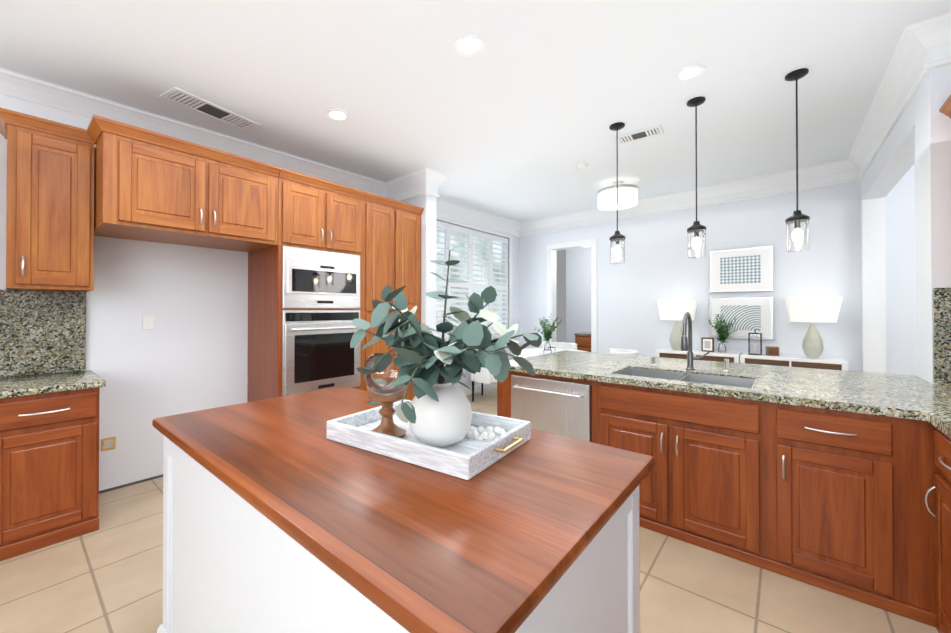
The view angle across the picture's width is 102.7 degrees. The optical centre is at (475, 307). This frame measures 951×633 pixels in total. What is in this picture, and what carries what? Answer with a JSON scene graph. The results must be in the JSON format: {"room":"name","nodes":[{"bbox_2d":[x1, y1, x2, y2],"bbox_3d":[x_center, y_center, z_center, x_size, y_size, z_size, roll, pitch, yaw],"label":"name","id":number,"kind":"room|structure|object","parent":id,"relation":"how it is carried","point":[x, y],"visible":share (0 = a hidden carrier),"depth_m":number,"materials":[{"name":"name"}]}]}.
{"room":"kitchen","nodes":[
{"label":"kitchen","id":0,"kind":"room"},
{"bbox_2d":[0,133,518,490],"bbox_3d":[-2.394,-0.296,3.434,0.160,3.350,10.360,0,0,39],"label":"wall","id":1,"kind":"structure","parent":0,"point":[189,353],"depth_m":3.08,"materials":[{"name":"white paint"}]},
{"bbox_2d":[0,107,94,291],"bbox_3d":[-2.813,-0.644,2.489,0.380,1.055,0.422,0,0,39],"label":"upper cabinet","id":2,"kind":"object","parent":1,"relation":"attached to","point":[50,212],"visible":1,"depth_m":2.40,"materials":[{"name":"brown wood"}]},
{"bbox_2d":[101,436,115,450],"bbox_3d":[-2.750,1.020,2.852,0.006,0.090,0.080,0,0,39],"label":"outlet","id":3,"kind":"object","parent":1,"relation":"attached to","point":[107,443],"depth_m":2.85,"materials":[{"name":"white plastic"}]},
{"bbox_2d":[99,474,162,493],"bbox_3d":[-2.490,1.369,3.173,0.006,0.018,1.050,0,0,39],"label":"baseboard","id":4,"kind":"structure","parent":1,"relation":"attached to","point":[136,482],"depth_m":2.95,"materials":[{"name":"white"}]},
{"bbox_2d":[142,315,154,329],"bbox_3d":[-2.606,0.119,3.033,0.008,0.115,0.075,0,0,39],"label":"outlet","id":5,"kind":"object","parent":1,"relation":"attached to","point":[148,322],"depth_m":3.03,"materials":[{"name":"white plastic"}]},
{"bbox_2d":[87,115,280,251],"bbox_3d":[-2.237,-0.849,2.952,0.690,0.640,1.105,0,0,39],"label":"upper cabinet","id":6,"kind":"object","parent":1,"relation":"attached to","point":[151,186],"visible":0.98,"depth_m":2.69,"materials":[{"name":"brown wood"}]},
{"bbox_2d":[0,67,383,196],"bbox_3d":[-3.321,-1.380,2.083,0.115,0.377,7.085,0,0,39],"label":"crown molding","id":7,"kind":"structure","parent":1,"relation":"attached to","point":[19,92],"depth_m":2.91,"materials":[{"name":"white wood"}]},
{"bbox_2d":[436,213,511,340],"bbox_3d":[-0.063,-0.383,6.172,0.100,1.980,2.370,0,0,39],"label":"window","id":8,"kind":"structure","parent":1,"relation":"in","point":[509,237],"depth_m":6.90,"materials":[{"name":"white wood"}]},
{"bbox_2d":[436,220,507,338],"bbox_3d":[-0.086,-0.403,6.191,0.078,1.754,2.144,0,0,39],"label":"window shutters","id":9,"kind":"object","parent":8,"relation":"attached to","point":[448,228],"visible":0.54,"depth_m":6.17,"materials":[{"name":"white wood"}]},
{"bbox_2d":[461,383,496,395],"bbox_3d":[-0.088,1.334,6.117,0.015,0.125,2.950,0,0,39],"label":"baseboard","id":10,"kind":"structure","parent":1,"relation":"attached to","point":[477,389],"depth_m":6.28,"materials":[{"name":"white"}]},
{"bbox_2d":[436,201,523,237],"bbox_3d":[-0.087,-1.447,6.057,0.115,0.303,2.830,0,0,39],"label":"crown molding","id":11,"kind":"structure","parent":1,"relation":"attached to","point":[510,227],"depth_m":6.24,"materials":[{"name":"white"}]},
{"bbox_2d":[402,194,435,335],"bbox_3d":[-0.797,-0.287,4.697,0.718,3.350,0.165,0,0,39],"label":"wall","id":12,"kind":"structure","parent":0,"point":[427,202],"depth_m":4.45,"materials":[{"name":"white paint"}]},
{"bbox_2d":[384,167,435,201],"bbox_3d":[-0.784,-1.439,4.529,0.705,0.273,0.140,0,0,39],"label":"crown molding","id":13,"kind":"structure","parent":12,"relation":"attached to","point":[420,182],"depth_m":4.50,"materials":[{"name":"white"}]},
{"bbox_2d":[435,172,449,203],"bbox_3d":[-0.622,-1.438,4.729,0.705,0.270,0.135,0,0,39],"label":"crown molding","id":14,"kind":"structure","parent":12,"relation":"attached to","point":[440,177],"depth_m":4.52,"materials":[{"name":"white wood"}]},
{"bbox_2d":[0,388,937,632],"bbox_3d":[1.731,1.371,2.155,8.200,0.001,13.600,0,0,39],"label":"floor","id":15,"kind":"structure","parent":0,"point":[107,577],"depth_m":1.84,"materials":[{"name":"tile"}]},
{"bbox_2d":[0,398,7,560],"bbox_3d":[-3.002,0.930,2.026,0.657,0.880,0.609,0,0,39],"label":"base cabinet","id":16,"kind":"object","parent":15,"relation":"on","point":[3,401],"depth_m":2.06,"materials":[{"name":"brown wood"}]},
{"bbox_2d":[8,387,99,558],"bbox_3d":[-2.740,0.932,2.348,0.657,0.880,0.529,0,0,39],"label":"base cabinet","id":17,"kind":"object","parent":15,"relation":"on","point":[49,469],"depth_m":2.20,"materials":[{"name":"brown wood"}]},
{"bbox_2d":[0,290,105,398],"bbox_3d":[-3.139,0.185,1.855,0.667,0.607,1.855,0,0,39],"label":"countertop","id":18,"kind":"structure","parent":17,"relation":"on","point":[42,342],"depth_m":2.55,"materials":[{"name":"stone"}]},
{"bbox_2d":[247,168,365,401],"bbox_3d":[-1.623,0.109,3.700,0.690,2.545,0.830,0,0,39],"label":"tall cabinet","id":19,"kind":"object","parent":15,"relation":"on","point":[314,213],"visible":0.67,"depth_m":3.41,"materials":[{"name":"brown wood"}]},
{"bbox_2d":[282,246,359,307],"bbox_3d":[-1.394,-0.259,3.515,0.064,0.529,0.754,0,0,39],"label":"built-in microwave","id":20,"kind":"object","parent":19,"relation":"in","point":[311,278],"visible":0.96,"depth_m":3.45,"materials":[{"name":"silver metal"}]},
{"bbox_2d":[282,310,360,395],"bbox_3d":[-1.371,0.401,3.491,0.124,0.753,0.754,0,0,39],"label":"wall oven","id":21,"kind":"object","parent":19,"relation":"in","point":[318,353],"visible":0.79,"depth_m":3.43,"materials":[{"name":"silver metal"}]},
{"bbox_2d":[363,192,423,400],"bbox_3d":[-1.113,0.113,4.327,0.690,2.545,0.787,0,0,39],"label":"pantry cabinet","id":22,"kind":"object","parent":15,"relation":"on","point":[392,243],"visible":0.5,"depth_m":4.07,"materials":[{"name":"brown wood"}]},
{"bbox_2d":[157,442,639,632],"bbox_3d":[-0.377,0.919,1.308,1.608,0.894,0.808,0,0,39],"label":"kitchen island","id":23,"kind":"object","parent":15,"relation":"on","point":[226,570],"depth_m":1.01,"materials":[{"name":"white paint"}]},
{"bbox_2d":[152,386,653,632],"bbox_3d":[-0.376,0.453,1.310,1.644,0.035,0.840,0,0,39],"label":"island countertop","id":24,"kind":"structure","parent":23,"relation":"on","point":[426,550],"depth_m":0.84,"materials":[{"name":"brown wood"}]},
{"bbox_2d":[326,400,530,479],"bbox_3d":[-0.156,0.405,1.260,0.643,0.058,0.370,0,0,33],"label":"tray","id":25,"kind":"object","parent":24,"relation":"on","point":[465,458],"visible":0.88,"depth_m":1.13,"materials":[{"name":"white wood"}]},
{"bbox_2d":[363,353,406,437],"bbox_3d":[-0.289,0.288,1.247,0.150,0.265,0.150,0,0,39],"label":"pedestal stand","id":26,"kind":"object","parent":25,"relation":"on","point":[387,397],"visible":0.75,"depth_m":1.22,"materials":[{"name":"brown wood"}]},
{"bbox_2d":[409,380,471,446],"bbox_3d":[-0.110,0.326,1.190,0.200,0.188,0.200,0,0,39],"label":"vase","id":27,"kind":"object","parent":25,"relation":"on","point":[445,420],"visible":0.83,"depth_m":1.11,"materials":[{"name":"white ceramic"}]},
{"bbox_2d":[350,245,541,422],"bbox_3d":[-0.097,0.077,1.219,0.673,0.563,0.595,0,0,39],"label":"eucalyptus","id":28,"kind":"object","parent":27,"relation":"in","point":[426,354],"visible":0.96,"depth_m":1.09,"materials":[{"name":"green plant"}]},
{"bbox_2d":[465,426,505,439],"bbox_3d":[-0.029,0.408,1.291,0.305,0.024,0.112,0,0,39],"label":"bead garland","id":29,"kind":"object","parent":25,"relation":"on","point":[484,435],"visible":0.52,"depth_m":1.22,"materials":[{"name":"white"}]},
{"bbox_2d":[471,367,496,401],"bbox_3d":[0.244,0.995,5.791,0.630,0.800,0.643,0,0,39],"label":"dining chair","id":30,"kind":"object","parent":15,"relation":"on","point":[484,375],"visible":0.25,"depth_m":5.52,"materials":[{"name":"white fabric"}]},
{"bbox_2d":[511,348,585,356],"bbox_3d":[1.075,1.018,5.502,1.120,0.750,1.120,0,0,39],"label":"dining table","id":31,"kind":"object","parent":15,"relation":"on","point":[530,352],"visible":0.15,"depth_m":5.72,"materials":[{"name":"white"}]},
{"bbox_2d":[534,313,561,350],"bbox_3d":[1.065,0.363,5.669,0.429,0.561,0.394,0,0,39],"label":"potted plant","id":32,"kind":"object","parent":31,"relation":"on","point":[547,336],"visible":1,"depth_m":5.64,"materials":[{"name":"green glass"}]},
{"bbox_2d":[538,347,558,353],"bbox_3d":[1.051,0.609,5.395,0.260,0.065,0.400,0,0,19],"label":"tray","id":33,"kind":"object","parent":31,"relation":"on","point":[544,351],"visible":0.83,"depth_m":5.46,"materials":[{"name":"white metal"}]},
{"bbox_2d":[538,342,576,349],"bbox_3d":[1.364,0.998,6.333,0.643,0.800,0.630,0,0,39],"label":"dining chair","id":34,"kind":"object","parent":15,"relation":"on","point":[563,345],"visible":0.1,"depth_m":6.50,"materials":[{"name":"white fabric"}]},
{"bbox_2d":[575,336,590,351],"bbox_3d":[2.479,0.989,7.885,0.630,0.840,0.570,0,0,39],"label":"base cabinet","id":35,"kind":"object","parent":15,"relation":"on","point":[583,341],"depth_m":7.75,"materials":[{"name":"brown wood"}]},
{"bbox_2d":[574,332,590,335],"bbox_3d":[2.975,0.548,7.491,1.940,0.035,0.580,0,0,39],"label":"countertop","id":36,"kind":"structure","parent":35,"relation":"on","point":[583,333],"depth_m":7.85,"materials":[{"name":"grey stone"}]},
{"bbox_2d":[609,348,637,355],"bbox_3d":[1.906,0.991,5.213,0.630,0.800,0.643,0,0,39],"label":"dining chair","id":37,"kind":"object","parent":15,"relation":"on","point":[622,351],"visible":0.15,"depth_m":5.27,"materials":[{"name":"white fabric"}]},
{"bbox_2d":[601,408,740,555],"bbox_3d":[1.379,1.044,2.547,0.840,0.660,0.480,0,0,39],"label":"base cabinet","id":38,"kind":"object","parent":15,"relation":"on","point":[692,489],"depth_m":2.22,"materials":[{"name":"brown wood"}]},
{"bbox_2d":[656,348,847,370],"bbox_3d":[3.413,0.989,4.890,1.940,0.800,0.430,0,0,39],"label":"sideboard","id":39,"kind":"object","parent":15,"relation":"on","point":[830,363],"visible":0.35,"depth_m":4.59,"materials":[{"name":"white wood"}]},
{"bbox_2d":[657,299,697,349],"bbox_3d":[2.812,0.241,5.312,0.510,0.700,0.510,0,0,39],"label":"table lamp","id":40,"kind":"object","parent":39,"relation":"on","point":[674,309],"visible":0.88,"depth_m":5.17,"materials":[{"name":"white fabric"}]},
{"bbox_2d":[701,337,713,351],"bbox_3d":[3.113,0.494,5.094,0.150,0.190,0.070,0,0,39],"label":"photo frame","id":41,"kind":"object","parent":39,"relation":"on","point":[707,344],"visible":0.98,"depth_m":5.07,"materials":[{"name":"brown wood"}]},
{"bbox_2d":[709,314,737,352],"bbox_3d":[3.256,0.336,5.013,0.335,0.506,0.343,0,0,39],"label":"potted plant","id":42,"kind":"object","parent":39,"relation":"on","point":[722,337],"visible":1,"depth_m":4.98,"materials":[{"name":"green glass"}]},
{"bbox_2d":[748,330,761,354],"bbox_3d":[3.510,0.431,4.775,0.130,0.313,0.130,0,0,39],"label":"lantern","id":43,"kind":"object","parent":39,"relation":"on","point":[754,348],"visible":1,"depth_m":4.76,"materials":[{"name":"black metal"}]},
{"bbox_2d":[766,346,778,355],"bbox_3d":[3.635,0.531,4.658,0.120,0.110,0.102,0,0,29],"label":"decorative box","id":44,"kind":"object","parent":39,"relation":"on","point":[772,350],"visible":1,"depth_m":4.62,"materials":[{"name":"brown wood"}]},
{"bbox_2d":[784,297,842,358],"bbox_3d":[3.913,0.235,4.416,0.510,0.700,0.510,0,0,39],"label":"table lamp","id":45,"kind":"object","parent":39,"relation":"on","point":[813,309],"visible":1,"depth_m":4.31,"materials":[{"name":"white fabric"}]},
{"bbox_2d":[741,396,868,603],"bbox_3d":[1.866,0.931,2.126,0.541,0.880,0.660,0,0,39],"label":"base cabinet","id":46,"kind":"object","parent":15,"relation":"on","point":[837,482],"depth_m":1.88,"materials":[{"name":"brown wood"}]},
{"bbox_2d":[509,356,950,415],"bbox_3d":[1.298,0.473,2.526,2.527,0.039,0.580,0,0,39],"label":"countertop","id":47,"kind":"structure","parent":46,"relation":"on","point":[897,401],"depth_m":2.11,"materials":[{"name":"grey stone"}]},
{"bbox_2d":[511,374,591,441],"bbox_3d":[0.704,0.953,3.007,0.643,0.847,0.659,0,0,39],"label":"dishwasher","id":48,"kind":"object","parent":47,"relation":"in","point":[560,407],"visible":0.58,"depth_m":2.75,"materials":[{"name":"silver metal"}]},
{"bbox_2d":[609,368,752,427],"bbox_3d":[1.379,0.570,2.550,0.792,0.208,0.432,0,0,39],"label":"sink","id":49,"kind":"object","parent":47,"relation":"in","point":[715,409],"depth_m":2.33,"materials":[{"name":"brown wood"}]},
{"bbox_2d":[545,352,950,395],"bbox_3d":[1.718,0.476,3.042,2.527,0.039,0.750,0,0,39],"label":"countertop","id":50,"kind":"structure","parent":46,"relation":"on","point":[715,368],"depth_m":2.71,"materials":[{"name":"grey stone"}]},
{"bbox_2d":[650,357,729,371],"bbox_3d":[1.574,0.407,2.823,0.520,0.094,0.092,0,0,39],"label":"soap dispenser","id":51,"kind":"object","parent":50,"relation":"on","point":[726,361],"visible":1,"depth_m":2.69,"materials":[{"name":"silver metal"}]},
{"bbox_2d":[681,312,709,369],"bbox_3d":[1.553,0.242,2.692,0.154,0.423,0.263,0,0,39],"label":"faucet","id":52,"kind":"object","parent":50,"relation":"on","point":[686,343],"visible":1,"depth_m":2.77,"materials":[{"name":"grey metal"}]},
{"bbox_2d":[933,428,950,632],"bbox_3d":[2.027,0.925,1.190,0.660,0.880,0.627,0,0,39],"label":"base cabinet","id":53,"kind":"object","parent":15,"relation":"on","point":[941,444],"depth_m":1.54,"materials":[{"name":"brown wood"}]},
{"bbox_2d":[925,384,950,439],"bbox_3d":[1.808,0.463,0.936,0.675,0.039,3.197,0,0,39],"label":"countertop","id":54,"kind":"structure","parent":53,"relation":"on","point":[941,420],"depth_m":1.56,"materials":[{"name":"grey stone"}]},
{"bbox_2d":[0,0,950,222],"bbox_3d":[1.731,-1.697,2.175,8.200,0.520,13.600,0,0,39],"label":"ceiling","id":55,"kind":"structure","parent":0,"point":[524,110],"depth_m":2.63,"materials":[{"name":"white paint"}]},
{"bbox_2d":[159,87,259,130],"bbox_3d":[-2.045,-1.531,2.970,0.220,0.021,0.620,0,0,27],"label":"ceiling vent","id":56,"kind":"object","parent":55,"relation":"in","point":[176,95],"visible":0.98,"depth_m":2.93,"materials":[{"name":"white metal"}]},
{"bbox_2d":[325,109,349,121],"bbox_3d":[-1.117,-1.558,3.085,0.190,0.011,0.190,0,0,39],"label":"recessed light","id":57,"kind":"object","parent":55,"relation":"in","point":[338,115],"visible":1,"depth_m":3.08,"materials":[{"name":"white plastic"}]},
{"bbox_2d":[454,34,484,56],"bbox_3d":[-0.037,-1.593,2.315,0.190,0.011,0.190,0,0,39],"label":"recessed light","id":58,"kind":"object","parent":55,"relation":"in","point":[468,45],"visible":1,"depth_m":2.31,"materials":[{"name":"white plastic"}]},
{"bbox_2d":[576,163,587,169],"bbox_3d":[1.212,-1.601,4.324,0.130,0.038,0.130,0,0,39],"label":"smoke detector","id":59,"kind":"object","parent":55,"relation":"attached to","point":[582,166],"visible":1,"depth_m":4.29,"materials":[{"name":"white plastic"}]},
{"bbox_2d":[609,122,624,263],"bbox_3d":[1.265,-1.010,3.396,0.134,1.234,0.134,0,0,39],"label":"pendant light","id":60,"kind":"object","parent":55,"relation":"hanging from","point":[617,236],"visible":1,"depth_m":3.39,"materials":[{"name":"black metal"}]},
{"bbox_2d":[597,181,638,210],"bbox_3d":[1.856,-1.479,4.973,0.510,0.310,0.510,0,0,39],"label":"drum ceiling light","id":61,"kind":"object","parent":55,"relation":"attached to","point":[627,196],"visible":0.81,"depth_m":4.80,"materials":[{"name":"white fabric"}]},
{"bbox_2d":[615,125,663,144],"bbox_3d":[1.548,-1.628,3.600,0.400,0.020,0.200,0,0,34],"label":"ceiling vent","id":62,"kind":"object","parent":55,"relation":"in","point":[641,134],"visible":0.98,"depth_m":3.59,"materials":[{"name":"white metal"}]},
{"bbox_2d":[674,64,704,81],"bbox_3d":[1.493,-1.634,2.653,0.190,0.011,0.190,0,0,39],"label":"recessed light","id":63,"kind":"object","parent":55,"relation":"in","point":[690,72],"visible":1,"depth_m":2.65,"materials":[{"name":"white"}]},
{"bbox_2d":[687,97,705,257],"bbox_3d":[1.752,-1.019,3.018,0.134,1.247,0.134,0,0,39],"label":"pendant light","id":64,"kind":"object","parent":55,"relation":"hanging from","point":[696,227],"visible":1,"depth_m":3.01,"materials":[{"name":"black metal"}]},
{"bbox_2d":[785,68,809,251],"bbox_3d":[2.278,-1.029,2.695,0.134,1.262,0.134,0,0,39],"label":"pendant light","id":65,"kind":"object","parent":55,"relation":"hanging from","point":[797,217],"visible":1,"depth_m":2.69,"materials":[{"name":"black metal"}]},
{"bbox_2d":[566,247,590,342],"bbox_3d":[3.263,-0.266,7.945,2.920,3.350,0.100,0,0,39],"label":"wall","id":66,"kind":"structure","parent":0,"point":[578,290],"depth_m":8.63,"materials":[{"name":"white paint"}]},
{"bbox_2d":[519,164,916,375],"bbox_3d":[3.998,-0.287,4.808,8.018,3.350,0.160,0,0,39],"label":"wall","id":67,"kind":"structure","parent":0,"point":[646,275],"depth_m":4.97,"materials":[{"name":"white paint"}]},
{"bbox_2d":[546,238,596,352],"bbox_3d":[1.709,0.128,6.667,0.938,2.545,0.204,0,0,39],"label":"door frame","id":68,"kind":"structure","parent":67,"relation":"attached to","point":[551,249],"depth_m":6.65,"materials":[{"name":"white wood"}]},
{"bbox_2d":[520,160,843,235],"bbox_3d":[2.592,-1.525,5.782,4.620,0.349,0.115,0,0,39],"label":"crown molding","id":69,"kind":"structure","parent":67,"relation":"attached to","point":[830,173],"depth_m":5.30,"materials":[{"name":"white"}]},
{"bbox_2d":[709,297,773,339],"bbox_3d":[3.523,0.135,5.061,0.700,0.550,0.036,0,0,39],"label":"picture","id":70,"kind":"object","parent":67,"relation":"attached to","point":[751,314],"visible":0.96,"depth_m":5.01,"materials":[{"name":"white paper"}]},
{"bbox_2d":[709,246,773,292],"bbox_3d":[3.523,-0.500,5.066,0.700,0.580,0.036,0,0,39],"label":"picture","id":71,"kind":"object","parent":67,"relation":"attached to","point":[749,269],"visible":0.96,"depth_m":5.04,"materials":[{"name":"white paper"}]},
{"bbox_2d":[860,96,914,373],"bbox_3d":[3.748,-0.296,3.393,0.180,3.350,2.346,0,0,39],"label":"wall","id":72,"kind":"structure","parent":0,"point":[892,163],"depth_m":4.18,"materials":[{"name":"white paint"}]},
{"bbox_2d":[914,64,950,383],"bbox_3d":[4.145,-0.309,1.330,3.400,3.350,0.350,0,0,39],"label":"wall","id":73,"kind":"structure","parent":0,"point":[932,94],"depth_m":2.27,"materials":[{"name":"white paint"}]},
{"bbox_2d":[844,50,924,182],"bbox_3d":[3.495,-1.566,3.324,0.115,0.299,2.550,0,0,39],"label":"crown molding","id":74,"kind":"structure","parent":73,"relation":"attached to","point":[892,97],"depth_m":3.18,"materials":[{"name":"white"}]},
{"bbox_2d":[896,12,950,79],"bbox_3d":[3.963,-1.592,1.206,3.515,0.324,0.145,0,0,39],"label":"crown molding","id":75,"kind":"structure","parent":73,"relation":"attached to","point":[923,48],"depth_m":2.26,"materials":[{"name":"white wood"}]},
{"bbox_2d":[939,95,950,118],"bbox_3d":[2.990,-0.649,1.798,0.950,1.055,0.380,0,0,39],"label":"upper cabinet","id":76,"kind":"object","parent":73,"relation":"attached to","point":[945,108],"visible":1,"depth_m":2.19,"materials":[{"name":"brown wood"}]}
]}

